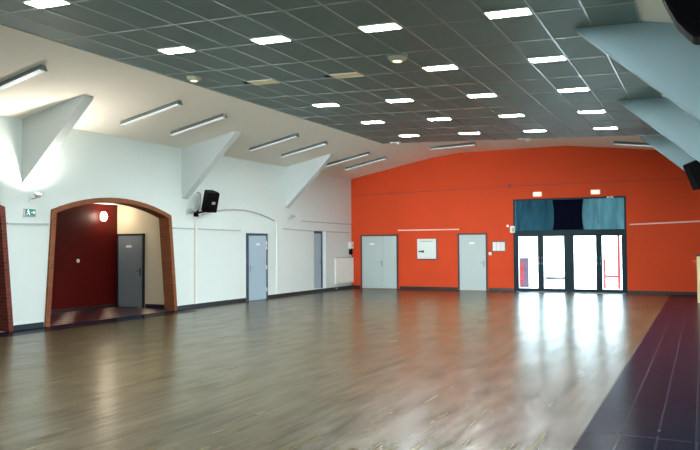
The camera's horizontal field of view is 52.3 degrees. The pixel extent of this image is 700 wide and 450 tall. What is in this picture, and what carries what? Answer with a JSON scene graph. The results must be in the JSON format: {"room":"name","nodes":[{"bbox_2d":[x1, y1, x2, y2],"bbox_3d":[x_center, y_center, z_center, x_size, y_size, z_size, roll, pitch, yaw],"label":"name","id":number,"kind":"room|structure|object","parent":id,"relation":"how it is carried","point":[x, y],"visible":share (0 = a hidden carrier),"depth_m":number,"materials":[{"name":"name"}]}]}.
{"room":"community hall","nodes":[
{"label":"community hall","id":0,"kind":"room"},
{"bbox_2d":[51,203,116,309],"bbox_3d":[-8.779,0.723,15.717,0.300,3.300,10.000,-1,-2,26],"label":"wall","id":1,"kind":"structure","parent":0,"point":[81,234],"depth_m":18.91,"materials":[{"name":"red paint"}]},
{"bbox_2d":[51,304,115,313],"bbox_3d":[-8.626,2.125,15.605,0.020,0.090,9.600,-1,-2,26],"label":"baseboard","id":2,"kind":"structure","parent":1,"relation":"attached to","point":[107,305],"depth_m":18.78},
{"bbox_2d":[100,212,106,220],"bbox_3d":[-6.711,-0.233,19.428,0.190,0.260,0.190,-1,-2,26],"label":"wall lamp","id":3,"kind":"object","parent":1,"relation":"attached to","point":[103,215],"visible":1,"depth_m":19.36,"materials":[{"name":"glass"}]},
{"bbox_2d":[93,203,119,204],"bbox_3d":[-7.745,-0.818,15.244,2.030,0.260,9.600,-1,-2,26],"label":"ceiling","id":4,"kind":"structure","parent":0,"point":[93,203],"depth_m":19.23,"materials":[{"name":"white paint"}]},
{"bbox_2d":[117,205,163,307],"bbox_3d":[-5.560,0.815,19.590,2.030,3.300,0.200,-1,-2,26],"label":"wall","id":5,"kind":"structure","parent":0,"point":[130,220],"depth_m":19.44,"materials":[{"name":"white paint"}]},
{"bbox_2d":[116,233,144,307],"bbox_3d":[-6.070,1.255,19.658,0.980,2.030,0.110,-1,-2,26],"label":"door","id":6,"kind":"structure","parent":5,"relation":"in","point":[130,263],"depth_m":19.66,"materials":[{"name":"grey wood"}]},
{"bbox_2d":[145,304,164,308],"bbox_3d":[-5.134,2.197,19.220,0.990,0.110,0.020,-1,-2,26],"label":"baseboard","id":7,"kind":"structure","parent":5,"relation":"attached to","point":[159,306],"depth_m":19.27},
{"bbox_2d":[0,115,351,325],"bbox_3d":[-6.017,-0.034,16.098,0.280,4.800,27.500,-1,-2,26],"label":"wall","id":8,"kind":"structure","parent":0,"point":[87,164],"depth_m":18.95,"materials":[{"name":"white paint"}]},
{"bbox_2d":[0,205,13,331],"bbox_3d":[-7.776,0.662,12.459,0.330,2.820,4.150,-1,-2,26],"label":"brick arch","id":9,"kind":"object","parent":8,"relation":"attached to","point":[6,314],"visible":1,"depth_m":14.09,"materials":[{"name":"brick"}]},
{"bbox_2d":[7,223,48,224],"bbox_3d":[-6.583,-0.024,14.604,0.030,0.040,1.000,-1,-2,26],"label":"trim","id":10,"kind":"structure","parent":8,"relation":"attached to","point":[7,223],"depth_m":14.66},
{"bbox_2d":[14,322,43,330],"bbox_3d":[-6.561,2.071,14.572,0.020,0.110,0.720,-1,-2,26],"label":"baseboard","id":11,"kind":"structure","parent":8,"relation":"attached to","point":[39,324],"depth_m":14.55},
{"bbox_2d":[23,208,35,216],"bbox_3d":[-6.564,-0.259,14.611,0.066,0.170,0.280,-1,-2,26],"label":"exit sign","id":12,"kind":"object","parent":8,"relation":"attached to","point":[30,212],"visible":1,"depth_m":14.59,"materials":[{"name":"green plastic"}]},
{"bbox_2d":[29,192,42,201],"bbox_3d":[-6.433,-0.579,14.611,0.313,0.208,0.190,-1,-2,26],"label":"uplight","id":13,"kind":"object","parent":8,"relation":"attached to","point":[36,194],"visible":1,"depth_m":14.62,"materials":[{"name":"white plastic"}]},
{"bbox_2d":[34,192,42,197],"bbox_3d":[-6.373,-0.619,14.582,0.178,0.131,0.190,-1,-2,26],"label":"shade","id":14,"kind":"object","parent":8,"relation":"attached to","point":[37,194],"depth_m":14.55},
{"bbox_2d":[22,94,92,185],"bbox_3d":[-5.859,-1.669,14.242,1.750,1.718,0.240,-1,-2,26],"label":"brace","id":15,"kind":"object","parent":8,"relation":"attached to","point":[44,132],"visible":1,"depth_m":14.26,"materials":[{"name":"white paint"}]},
{"bbox_2d":[44,198,177,326],"bbox_3d":[-5.588,0.776,16.875,0.330,2.820,4.170,-1,-2,26],"label":"brick arch","id":16,"kind":"object","parent":8,"relation":"attached to","point":[165,219],"visible":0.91,"depth_m":18.02,"materials":[{"name":"brick"}]},
{"bbox_2d":[186,208,197,214],"bbox_3d":[-4.223,-0.364,19.069,0.313,0.208,0.190,-1,-2,26],"label":"uplight","id":17,"kind":"object","parent":8,"relation":"attached to","point":[192,209],"visible":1,"depth_m":19.08,"materials":[{"name":"white plastic"}]},
{"bbox_2d":[194,217,197,303],"bbox_3d":[-4.190,0.965,19.376,0.050,2.350,0.100,-1,-2,26],"label":"pipe","id":18,"kind":"object","parent":8,"relation":"attached to","point":[195,218],"visible":1,"depth_m":19.35,"materials":[{"name":"white plastic"}]},
{"bbox_2d":[194,190,219,216],"bbox_3d":[-3.868,-0.596,19.364,0.689,0.724,0.444,-2,-2,36],"label":"loudspeaker","id":19,"kind":"object","parent":8,"relation":"attached to","point":[211,197],"visible":0.93,"depth_m":19.22,"materials":[{"name":"plastic"}]},
{"bbox_2d":[204,193,219,212],"bbox_3d":[-3.719,-0.594,19.229,0.356,0.506,0.215,1,-2,-40],"label":"grille","id":20,"kind":"object","parent":19,"relation":"attached to","point":[211,200],"depth_m":19.19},
{"bbox_2d":[173,227,240,230],"bbox_3d":[-3.942,0.126,19.933,0.030,0.055,3.020,-1,-2,26],"label":"trim","id":21,"kind":"structure","parent":8,"relation":"attached to","point":[173,227],"depth_m":19.87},
{"bbox_2d":[182,131,240,198],"bbox_3d":[-3.653,-1.554,18.695,1.750,1.718,0.240,-1,-2,26],"label":"brace","id":22,"kind":"object","parent":8,"relation":"attached to","point":[198,159],"visible":1,"depth_m":18.72,"materials":[{"name":"white paint"}]},
{"bbox_2d":[177,298,245,309],"bbox_3d":[-3.836,2.213,20.072,0.020,0.110,3.140,-1,-2,26],"label":"baseboard","id":23,"kind":"structure","parent":8,"relation":"attached to","point":[206,304],"depth_m":19.92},
{"bbox_2d":[202,209,274,220],"bbox_3d":[-3.260,-0.313,21.326,0.035,0.305,3.700,-1,-2,26],"label":"trim","id":24,"kind":"structure","parent":8,"relation":"attached to","point":[224,209],"depth_m":21.42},
{"bbox_2d":[246,233,267,300],"bbox_3d":[-2.845,1.287,22.011,0.110,2.060,1.120,-1,-2,26],"label":"door","id":25,"kind":"structure","parent":8,"relation":"in","point":[256,243],"depth_m":21.98,"materials":[{"name":"wood"}]},
{"bbox_2d":[276,222,277,293],"bbox_3d":[-2.355,1.071,23.108,0.025,2.330,0.080,-1,-2,26],"label":"trim","id":26,"kind":"structure","parent":8,"relation":"attached to","point":[276,222],"depth_m":23.09,"materials":[{"name":"white paint"}]},
{"bbox_2d":[283,228,313,231],"bbox_3d":[-1.739,0.176,24.383,0.030,0.085,2.050,-1,-2,26],"label":"trim","id":27,"kind":"structure","parent":8,"relation":"attached to","point":[283,228],"depth_m":24.27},
{"bbox_2d":[285,154,333,207],"bbox_3d":[-1.332,-1.433,23.380,1.750,1.718,0.240,-1,-2,26],"label":"brace","id":28,"kind":"object","parent":8,"relation":"attached to","point":[298,177],"visible":1,"depth_m":23.41,"materials":[{"name":"white paint"}]},
{"bbox_2d":[268,285,351,298],"bbox_3d":[-1.270,2.346,25.250,0.020,0.110,6.060,-1,-2,26],"label":"baseboard","id":29,"kind":"structure","parent":8,"relation":"attached to","point":[349,286],"depth_m":24.82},
{"bbox_2d":[314,231,322,287],"bbox_3d":[-1.208,1.256,25.772,0.110,2.080,0.890,-1,-2,26],"label":"door","id":30,"kind":"structure","parent":8,"relation":"in","point":[318,252],"depth_m":25.91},
{"bbox_2d":[301,221,351,224],"bbox_3d":[-0.809,-0.078,26.273,0.030,0.050,3.890,-1,-2,26],"label":"trim","id":31,"kind":"structure","parent":8,"relation":"attached to","point":[301,221],"depth_m":26.03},
{"bbox_2d":[334,257,353,288],"bbox_3d":[-0.236,1.820,27.252,0.118,1.166,1.520,-1,-2,26],"label":"radiator","id":32,"kind":"object","parent":8,"relation":"attached to","point":[343,266],"visible":1,"depth_m":27.13,"materials":[{"name":"white metal"}]},
{"bbox_2d":[348,242,353,248],"bbox_3d":[0.040,0.787,27.845,0.126,0.260,0.240,-1,-2,26],"label":"wall box","id":33,"kind":"object","parent":8,"relation":"attached to","point":[350,244],"visible":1,"depth_m":27.76,"materials":[{"name":"white plastic"}]},
{"bbox_2d":[0,0,660,143],"bbox_3d":[-0.084,-2.771,10.885,8.345,0.358,22.100,-1,-2,26],"label":"ceiling","id":34,"kind":"structure","parent":0,"point":[408,13],"depth_m":11.56,"materials":[{"name":"grey tile"}]},
{"bbox_2d":[22,0,71,8],"bbox_3d":[-3.917,-2.875,9.213,0.569,0.042,0.284,-1,-2,26],"label":"ceiling light","id":35,"kind":"object","parent":34,"relation":"attached to","point":[41,4],"visible":1,"depth_m":9.23,"materials":[{"name":"white"}]},
{"bbox_2d":[157,46,195,53],"bbox_3d":[-2.791,-2.816,11.485,0.569,0.042,0.284,-1,-2,26],"label":"ceiling light","id":36,"kind":"object","parent":34,"relation":"attached to","point":[181,49],"visible":1,"depth_m":11.47,"materials":[{"name":"white"}]},
{"bbox_2d":[186,74,201,81],"bbox_3d":[-2.925,-2.751,13.375,0.295,0.125,0.295,-1,-2,33],"label":"light","id":37,"kind":"object","parent":34,"relation":"attached to","point":[191,77],"visible":1,"depth_m":13.28,"materials":[{"name":"grey metal"}]},
{"bbox_2d":[242,79,279,84],"bbox_3d":[-1.733,-2.758,13.790,0.718,0.046,0.284,-1,-2,26],"label":"ceiling light","id":38,"kind":"object","parent":34,"relation":"attached to","point":[267,81],"visible":1,"depth_m":13.76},
{"bbox_2d":[250,80,277,83],"bbox_3d":[-1.666,-2.760,13.757,0.536,0.012,0.252,1,-1,26],"label":"diffuser","id":39,"kind":"object","parent":38,"relation":"attached to","point":[255,81],"depth_m":13.74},
{"bbox_2d":[250,35,291,43],"bbox_3d":[-1.187,-2.780,10.690,0.569,0.042,0.284,-1,-2,26],"label":"ceiling light","id":40,"kind":"object","parent":34,"relation":"attached to","point":[276,38],"visible":1,"depth_m":10.68,"materials":[{"name":"white"}]},
{"bbox_2d":[312,103,339,106],"bbox_3d":[-0.540,-2.699,16.029,0.569,0.042,0.284,-1,-2,26],"label":"ceiling light","id":41,"kind":"object","parent":34,"relation":"attached to","point":[321,104],"visible":1,"depth_m":16.02,"materials":[{"name":"white"}]},
{"bbox_2d":[315,104,337,106],"bbox_3d":[-0.540,-2.701,16.029,0.536,0.012,0.252,1,-1,26],"label":"diffuser","id":42,"kind":"object","parent":41,"relation":"attached to","point":[317,105],"depth_m":16.06,"materials":[{"name":"white"}]},
{"bbox_2d":[0,0,662,143],"bbox_3d":[-0.087,-2.752,10.886,8.368,0.345,22.100,-1,-2,26],"label":"trim","id":43,"kind":"structure","parent":34,"relation":"attached to","point":[316,1],"depth_m":11.80,"materials":[{"name":"metal"}]},
{"bbox_2d":[323,72,362,78],"bbox_3d":[-0.129,-2.721,12.995,0.718,0.046,0.284,-1,-2,26],"label":"ceiling light","id":44,"kind":"object","parent":34,"relation":"attached to","point":[352,74],"visible":1,"depth_m":12.96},
{"bbox_2d":[331,73,360,77],"bbox_3d":[-0.062,-2.723,12.962,0.536,0.012,0.252,1,-1,26],"label":"diffuser","id":45,"kind":"object","parent":44,"relation":"attached to","point":[341,75],"depth_m":12.95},
{"bbox_2d":[361,120,384,123],"bbox_3d":[0.585,-2.641,18.301,0.569,0.042,0.284,-1,-2,26],"label":"ceiling light","id":46,"kind":"object","parent":34,"relation":"attached to","point":[379,121],"visible":1,"depth_m":18.30,"materials":[{"name":"white"}]},
{"bbox_2d":[357,22,402,32],"bbox_3d":[0.416,-2.743,9.894,0.569,0.042,0.284,-1,-2,26],"label":"ceiling light","id":47,"kind":"object","parent":34,"relation":"attached to","point":[389,25],"visible":1,"depth_m":9.88,"materials":[{"name":"white"}]},
{"bbox_2d":[360,24,399,31],"bbox_3d":[0.416,-2.745,9.894,0.536,0.012,0.252,1,-1,26],"label":"diffuser","id":48,"kind":"object","parent":47,"relation":"attached to","point":[372,27],"depth_m":9.89,"materials":[{"name":"white"}]},
{"bbox_2d":[387,52,407,62],"bbox_3d":[0.759,-2.668,11.414,0.337,0.126,0.337,-1,-2,20],"label":"light","id":49,"kind":"object","parent":34,"relation":"attached to","point":[395,57],"visible":1,"depth_m":11.31,"materials":[{"name":"grey metal"}]},
{"bbox_2d":[385,98,413,102],"bbox_3d":[1.064,-2.663,15.233,0.569,0.042,0.284,-1,-2,26],"label":"ceiling light","id":50,"kind":"object","parent":34,"relation":"attached to","point":[401,99],"visible":1,"depth_m":15.22,"materials":[{"name":"white"}]},
{"bbox_2d":[386,99,411,101],"bbox_3d":[1.064,-2.664,15.233,0.536,0.012,0.252,1,-1,26],"label":"diffuser","id":51,"kind":"object","parent":50,"relation":"attached to","point":[388,100],"depth_m":15.22,"materials":[{"name":"white"}]},
{"bbox_2d":[398,134,418,136],"bbox_3d":[1.711,-2.582,20.573,0.569,0.042,0.284,-1,-2,26],"label":"ceiling light","id":52,"kind":"object","parent":34,"relation":"attached to","point":[408,135],"visible":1,"depth_m":20.55,"materials":[{"name":"white"}]},
{"bbox_2d":[426,117,451,120],"bbox_3d":[2.189,-2.604,17.505,0.569,0.042,0.284,-1,-2,26],"label":"ceiling light","id":53,"kind":"object","parent":34,"relation":"attached to","point":[440,118],"visible":1,"depth_m":17.49,"materials":[{"name":"white"}]},
{"bbox_2d":[429,118,449,119],"bbox_3d":[2.189,-2.606,17.505,0.536,0.012,0.252,1,-1,26],"label":"diffuser","id":54,"kind":"object","parent":53,"relation":"attached to","point":[429,118],"depth_m":17.49,"materials":[{"name":"white"}]},
{"bbox_2d":[422,64,458,70],"bbox_3d":[1.542,-2.684,12.166,0.569,0.042,0.284,-1,-2,26],"label":"ceiling light","id":55,"kind":"object","parent":34,"relation":"attached to","point":[448,66],"visible":1,"depth_m":12.14,"materials":[{"name":"white"}]},
{"bbox_2d":[459,132,480,134],"bbox_3d":[3.315,-2.545,19.777,0.569,0.042,0.284,-1,-2,26],"label":"ceiling light","id":56,"kind":"object","parent":34,"relation":"attached to","point":[461,133],"visible":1,"depth_m":19.76,"materials":[{"name":"white"}]},
{"bbox_2d":[466,93,496,97],"bbox_3d":[2.667,-2.626,14.438,0.569,0.042,0.284,-1,-2,26],"label":"ceiling light","id":57,"kind":"object","parent":34,"relation":"attached to","point":[480,94],"visible":1,"depth_m":14.42,"materials":[{"name":"white"}]},
{"bbox_2d":[468,94,494,96],"bbox_3d":[2.667,-2.628,14.438,0.536,0.012,0.252,1,-1,26],"label":"diffuser","id":58,"kind":"object","parent":57,"relation":"attached to","point":[469,95],"depth_m":14.43,"materials":[{"name":"white"}]},
{"bbox_2d":[483,6,532,18],"bbox_3d":[2.020,-2.706,9.099,0.569,0.042,0.284,-1,-2,26],"label":"ceiling light","id":59,"kind":"object","parent":34,"relation":"attached to","point":[520,11],"visible":1,"depth_m":9.08,"materials":[{"name":"white"}]},
{"bbox_2d":[486,9,530,17],"bbox_3d":[2.020,-2.708,9.099,0.536,0.012,0.252,1,-1,26],"label":"diffuser","id":60,"kind":"object","parent":59,"relation":"attached to","point":[503,13],"depth_m":9.09,"materials":[{"name":"white"}]},
{"bbox_2d":[498,114,524,116],"bbox_3d":[3.793,-2.567,16.710,0.569,0.042,0.284,-1,-2,26],"label":"ceiling light","id":61,"kind":"object","parent":34,"relation":"attached to","point":[502,115],"visible":1,"depth_m":16.69,"materials":[{"name":"white"}]},
{"bbox_2d":[501,115,522,116],"bbox_3d":[3.793,-2.569,16.710,0.536,0.012,0.252,1,-1,26],"label":"diffuser","id":62,"kind":"object","parent":61,"relation":"attached to","point":[501,115],"depth_m":16.73,"materials":[{"name":"white"}]},
{"bbox_2d":[523,129,546,131],"bbox_3d":[4.918,-2.509,18.982,0.569,0.042,0.284,-1,-2,26],"label":"ceiling light","id":63,"kind":"object","parent":34,"relation":"attached to","point":[538,130],"visible":1,"depth_m":18.94,"materials":[{"name":"white"}]},
{"bbox_2d":[527,55,566,62],"bbox_3d":[3.146,-2.647,11.371,0.569,0.042,0.284,-1,-2,26],"label":"ceiling light","id":64,"kind":"object","parent":34,"relation":"attached to","point":[556,57],"visible":1,"depth_m":11.35,"materials":[{"name":"white"}]},
{"bbox_2d":[529,56,564,61],"bbox_3d":[3.146,-2.649,11.371,0.536,0.012,0.252,1,-1,26],"label":"diffuser","id":65,"kind":"object","parent":64,"relation":"attached to","point":[545,58],"depth_m":11.35,"materials":[{"name":"white"}]},
{"bbox_2d":[557,87,589,92],"bbox_3d":[4.271,-2.589,13.643,0.569,0.042,0.284,-1,-2,26],"label":"ceiling light","id":66,"kind":"object","parent":34,"relation":"attached to","point":[576,89],"visible":1,"depth_m":13.61,"materials":[{"name":"white"}]},
{"bbox_2d":[559,88,587,91],"bbox_3d":[4.271,-2.591,13.643,0.536,0.012,0.252,1,-1,26],"label":"diffuser","id":67,"kind":"object","parent":66,"relation":"attached to","point":[561,89],"depth_m":13.62,"materials":[{"name":"white"}]},
{"bbox_2d":[578,110,605,113],"bbox_3d":[5.397,-2.530,15.914,0.569,0.042,0.284,-1,-2,26],"label":"ceiling light","id":68,"kind":"object","parent":34,"relation":"attached to","point":[584,111],"visible":1,"depth_m":15.88,"materials":[{"name":"white"}]},
{"bbox_2d":[579,111,603,112],"bbox_3d":[5.397,-2.532,15.914,0.536,0.012,0.252,1,-1,26],"label":"diffuser","id":69,"kind":"object","parent":68,"relation":"attached to","point":[579,111],"depth_m":15.91,"materials":[{"name":"white"}]},
{"bbox_2d":[593,126,617,129],"bbox_3d":[6.522,-2.472,18.186,0.569,0.042,0.284,-1,-2,26],"label":"ceiling light","id":70,"kind":"object","parent":34,"relation":"attached to","point":[595,128],"visible":1,"depth_m":18.18,"materials":[{"name":"white"}]},
{"bbox_2d":[0,0,673,178],"bbox_3d":[-0.134,-2.700,13.475,12.690,0.940,27.900,-1,-2,26],"label":"ceiling","id":71,"kind":"structure","parent":0,"point":[120,91],"depth_m":15.95,"materials":[{"name":"white paint"}]},
{"bbox_2d":[0,64,47,90],"bbox_3d":[-5.898,-2.494,12.419,1.612,0.407,0.150,-1,-2,26],"label":"strip light","id":72,"kind":"object","parent":71,"relation":"hanging from","point":[41,68],"visible":1,"depth_m":12.24,"materials":[{"name":"grey metal"}]},
{"bbox_2d":[119,100,182,125],"bbox_3d":[-4.340,-2.423,15.474,1.672,0.419,0.150,-1,-2,26],"label":"strip light","id":73,"kind":"object","parent":71,"relation":"hanging from","point":[178,102],"visible":1,"depth_m":15.41,"materials":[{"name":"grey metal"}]},
{"bbox_2d":[169,113,226,135],"bbox_3d":[-3.625,-2.382,16.950,1.622,0.409,0.150,-1,-2,26],"label":"strip light","id":74,"kind":"object","parent":71,"relation":"hanging from","point":[223,115],"visible":1,"depth_m":16.88,"materials":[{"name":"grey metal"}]},
{"bbox_2d":[248,133,298,151],"bbox_3d":[-2.143,-2.306,19.931,1.612,0.407,0.150,-1,-2,26],"label":"strip light","id":75,"kind":"object","parent":71,"relation":"hanging from","point":[295,135],"visible":1,"depth_m":19.87,"materials":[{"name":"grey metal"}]},
{"bbox_2d":[281,141,327,157],"bbox_3d":[-1.388,-2.271,21.420,1.582,0.401,0.150,-1,-2,26],"label":"strip light","id":76,"kind":"object","parent":71,"relation":"hanging from","point":[323,142],"visible":1,"depth_m":21.36,"materials":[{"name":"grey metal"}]},
{"bbox_2d":[325,152,370,166],"bbox_3d":[-0.083,-2.211,23.987,1.642,0.413,0.150,-1,-2,26],"label":"strip light","id":77,"kind":"object","parent":71,"relation":"hanging from","point":[365,153],"visible":0.89,"depth_m":23.92,"materials":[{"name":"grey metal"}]},
{"bbox_2d":[328,154,367,165],"bbox_3d":[-0.078,-2.183,23.984,1.570,0.035,0.104,-13,-7,25],"label":"diffuser","id":78,"kind":"object","parent":77,"relation":"attached to","point":[359,155],"depth_m":23.95,"materials":[{"name":"white"}]},
{"bbox_2d":[344,156,387,170],"bbox_3d":[0.556,-2.183,25.232,1.642,0.413,0.150,-1,-2,26],"label":"strip light","id":79,"kind":"object","parent":71,"relation":"hanging from","point":[384,157],"visible":1,"depth_m":25.18,"materials":[{"name":"grey metal"}]},
{"bbox_2d":[429,142,475,149],"bbox_3d":[3.449,-2.658,24.035,1.625,0.098,0.150,-3,-3,26],"label":"strip light","id":80,"kind":"object","parent":71,"relation":"attached to","point":[472,143],"visible":1,"depth_m":23.97,"materials":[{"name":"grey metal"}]},
{"bbox_2d":[431,145,473,149],"bbox_3d":[3.450,-2.630,24.034,1.541,0.035,0.104,-3,-3,26],"label":"diffuser","id":81,"kind":"object","parent":80,"relation":"attached to","point":[444,146],"depth_m":24.06,"materials":[{"name":"white"}]},
{"bbox_2d":[613,141,651,146],"bbox_3d":[8.880,-2.494,22.009,1.437,0.286,0.150,-1,-2,26],"label":"strip light","id":82,"kind":"object","parent":71,"relation":"attached to","point":[614,142],"visible":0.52,"depth_m":22.05,"materials":[{"name":"grey metal"}]},
{"bbox_2d":[615,144,651,146],"bbox_3d":[8.877,-2.466,22.010,1.352,0.035,0.104,7,2,26],"label":"diffuser","id":83,"kind":"object","parent":82,"relation":"attached to","point":[648,145],"depth_m":21.96,"materials":[{"name":"white"}]},
{"bbox_2d":[0,288,699,449],"bbox_3d":[-1.137,2.168,13.847,15.600,0.204,27.900,-1,-2,26],"label":"floor","id":84,"kind":"structure","parent":0,"point":[350,368],"depth_m":9.18,"materials":[{"name":"wood"}]},
{"bbox_2d":[693,254,699,302],"bbox_3d":[10.129,1.506,20.395,0.548,1.360,1.260,-1,-2,26],"label":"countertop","id":85,"kind":"structure","parent":84,"relation":"on","point":[697,255],"depth_m":19.92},
{"bbox_2d":[351,146,699,291],"bbox_3d":[5.870,-0.084,25.500,13.290,5.290,0.301,-1,-2,25],"label":"wall","id":86,"kind":"structure","parent":0,"point":[660,257],"depth_m":25.43,"materials":[{"name":"red paint"}]},
{"bbox_2d":[360,234,398,288],"bbox_3d":[1.119,1.409,27.453,1.560,2.080,0.110,-1,-2,25],"label":"door","id":87,"kind":"structure","parent":86,"relation":"in","point":[379,253],"depth_m":27.45,"materials":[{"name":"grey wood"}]},
{"bbox_2d":[417,238,437,259],"bbox_3d":[2.876,0.904,26.651,0.800,0.800,0.100,-1,-2,25],"label":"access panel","id":88,"kind":"object","parent":86,"relation":"attached to","point":[426,248],"visible":1,"depth_m":26.62,"materials":[{"name":"white plastic"}]},
{"bbox_2d":[398,229,458,230],"bbox_3d":[2.915,0.182,26.690,2.400,0.045,0.030,-1,-2,25],"label":"trim","id":89,"kind":"structure","parent":86,"relation":"attached to","point":[413,229],"depth_m":26.73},
{"bbox_2d":[400,286,457,289],"bbox_3d":[2.923,2.359,26.636,2.280,0.110,0.020,-1,-2,25],"label":"baseboard","id":90,"kind":"structure","parent":86,"relation":"attached to","point":[401,287],"depth_m":26.61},
{"bbox_2d":[356,186,507,195],"bbox_3d":[2.857,-1.262,26.758,6.170,0.157,0.028,-1,-2,25],"label":"trim","id":91,"kind":"structure","parent":86,"relation":"attached to","point":[498,186],"depth_m":26.59,"materials":[{"name":"red paint"}]},
{"bbox_2d":[457,233,487,290],"bbox_3d":[4.449,1.338,25.900,1.100,2.090,0.110,-1,-2,25],"label":"door","id":92,"kind":"structure","parent":86,"relation":"in","point":[472,247],"depth_m":25.90,"materials":[{"name":"grey wood"}]},
{"bbox_2d":[492,241,505,251],"bbox_3d":[5.334,0.761,25.549,0.500,0.380,0.026,-1,-2,25],"label":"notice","id":93,"kind":"object","parent":86,"relation":"attached to","point":[497,246],"visible":1,"depth_m":25.54,"materials":[{"name":"white paper"}]},
{"bbox_2d":[489,288,513,290],"bbox_3d":[5.405,2.310,25.478,0.900,0.110,0.021,-1,-2,25],"label":"baseboard","id":94,"kind":"structure","parent":86,"relation":"attached to","point":[490,289],"depth_m":25.46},
{"bbox_2d":[510,226,514,232],"bbox_3d":[5.772,0.157,25.320,0.170,0.240,0.096,-1,-2,25],"label":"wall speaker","id":95,"kind":"object","parent":86,"relation":"attached to","point":[512,228],"visible":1,"depth_m":25.27,"materials":[{"name":"white plastic"}]},
{"bbox_2d":[515,200,553,230],"bbox_3d":[6.495,-0.339,25.110,1.338,1.049,0.032,-1,-2,25],"label":"curtain","id":96,"kind":"object","parent":86,"relation":"attached to","point":[536,214],"visible":1,"depth_m":25.11,"materials":[{"name":"fabric"}]},
{"bbox_2d":[533,192,541,196],"bbox_3d":[6.569,-1.079,24.997,0.300,0.160,0.066,-1,-2,25],"label":"lamp","id":97,"kind":"object","parent":86,"relation":"attached to","point":[535,194],"visible":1,"depth_m":24.98,"materials":[{"name":"white"}]},
{"bbox_2d":[513,196,627,293],"bbox_3d":[7.540,0.689,24.599,3.770,3.270,0.144,-1,-2,25],"label":"door","id":98,"kind":"structure","parent":86,"relation":"in","point":[568,223],"depth_m":24.57,"materials":[{"name":"black metal"}]},
{"bbox_2d":[591,189,599,194],"bbox_3d":[8.322,-1.119,24.179,0.300,0.160,0.066,-1,-2,25],"label":"lamp","id":99,"kind":"object","parent":86,"relation":"attached to","point":[592,191],"visible":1,"depth_m":24.15,"materials":[{"name":"white"}]},
{"bbox_2d":[517,178,687,185],"bbox_3d":[8.651,-1.445,24.057,6.380,0.022,0.028,-1,-2,25],"label":"trim","id":100,"kind":"structure","parent":86,"relation":"attached to","point":[686,178],"depth_m":24.13,"materials":[{"name":"red paint"}]},
{"bbox_2d":[582,198,623,229],"bbox_3d":[8.563,-0.381,24.144,1.348,1.049,0.032,-1,-2,25],"label":"curtain","id":101,"kind":"object","parent":86,"relation":"attached to","point":[598,213],"visible":1,"depth_m":24.14,"materials":[{"name":"fabric"}]},
{"bbox_2d":[628,291,696,294],"bbox_3d":[10.398,2.209,23.149,2.580,0.110,0.023,-1,-2,25],"label":"baseboard","id":102,"kind":"structure","parent":86,"relation":"attached to","point":[629,292],"depth_m":23.22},
{"bbox_2d":[630,221,699,224],"bbox_3d":[10.426,-0.078,23.190,2.480,0.125,0.030,-1,-2,25],"label":"trim","id":103,"kind":"structure","parent":86,"relation":"attached to","point":[679,221],"depth_m":23.27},
{"bbox_3d":[5.703,-0.272,10.521,0.300,4.800,27.900,-1,-2,26],"label":"wall","id":104,"kind":"structure","parent":0,"visible":0},
{"bbox_2d":[576,21,699,120],"bbox_3d":[3.940,-1.862,9.371,1.820,1.655,0.200,-1,-2,26],"label":"brace","id":105,"kind":"object","parent":104,"relation":"attached to","point":[657,53],"visible":0.95,"depth_m":9.24,"materials":[{"name":"paint"}]},
{"bbox_2d":[618,97,699,161],"bbox_3d":[6.337,-1.738,14.208,1.820,1.655,0.200,-1,-2,26],"label":"brace","id":106,"kind":"object","parent":104,"relation":"attached to","point":[673,122],"visible":0.86,"depth_m":14.10,"materials":[{"name":"paint"}]},
{"bbox_2d":[639,135,695,170],"bbox_3d":[8.733,-1.613,19.045,1.820,1.655,0.200,-1,-2,26],"label":"brace","id":107,"kind":"object","parent":104,"relation":"attached to","point":[663,145],"visible":0.52,"depth_m":19.05,"materials":[{"name":"paint"}]},
{"bbox_2d":[662,0,699,44],"bbox_3d":[3.014,-1.980,6.209,0.630,0.760,0.292,-1,-2,26],"label":"loudspeaker","id":108,"kind":"object","parent":104,"relation":"attached to","point":[685,14],"visible":1,"depth_m":6.12,"materials":[{"name":"plastic"}]},
{"bbox_2d":[667,0,699,33],"bbox_3d":[2.917,-1.982,6.103,0.498,0.714,0.016,-1,-2,26],"label":"grille","id":109,"kind":"object","parent":108,"relation":"attached to","point":[686,13],"depth_m":6.10,"materials":[{"name":"metal"}]},
{"bbox_2d":[683,160,699,189],"bbox_3d":[9.022,-1.300,18.368,0.726,0.779,0.400,0,-2,2],"label":"loudspeaker","id":110,"kind":"object","parent":104,"relation":"attached to","point":[692,169],"visible":0.96,"depth_m":18.21,"materials":[{"name":"plastic"}]},
{"label":"outside","id":111,"kind":"structure","parent":0,"visible":0},
{"bbox_2d":[519,236,621,271],"bbox_3d":[16.018,0.346,43.628,40.000,5.050,0.400,-1,-2,26],"label":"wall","id":112,"kind":"structure","parent":111,"point":[584,246],"depth_m":44.37,"materials":[{"name":"glass"}]},
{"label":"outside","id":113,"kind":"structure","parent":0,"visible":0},
{"bbox_2d":[519,271,621,289],"bbox_3d":[14.593,2.895,40.640,40.000,0.200,34.100,-1,-2,26],"label":"floor","id":114,"kind":"structure","parent":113,"point":[583,280],"depth_m":33.40,"materials":[{"name":"white"}]},
{"bbox_2d":[519,258,528,286],"bbox_3d":[6.998,1.905,28.628,0.360,1.180,0.110,-1,-2,26],"label":"poster","id":115,"kind":"object","parent":114,"relation":"on","point":[523,262],"visible":0.99,"depth_m":28.58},
{"bbox_2d":[546,277,563,287],"bbox_3d":[8.167,2.268,28.268,0.720,0.420,0.400,-1,-2,26],"label":"bench","id":116,"kind":"object","parent":114,"relation":"on","point":[549,279],"visible":0.85,"depth_m":28.12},
{"bbox_2d":[603,236,620,288],"bbox_3d":[9.972,1.314,27.175,0.620,2.240,0.060,-1,-2,26],"label":"gate","id":117,"kind":"object","parent":114,"relation":"on","point":[605,276],"visible":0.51,"depth_m":27.15,"materials":[{"name":"metal"}]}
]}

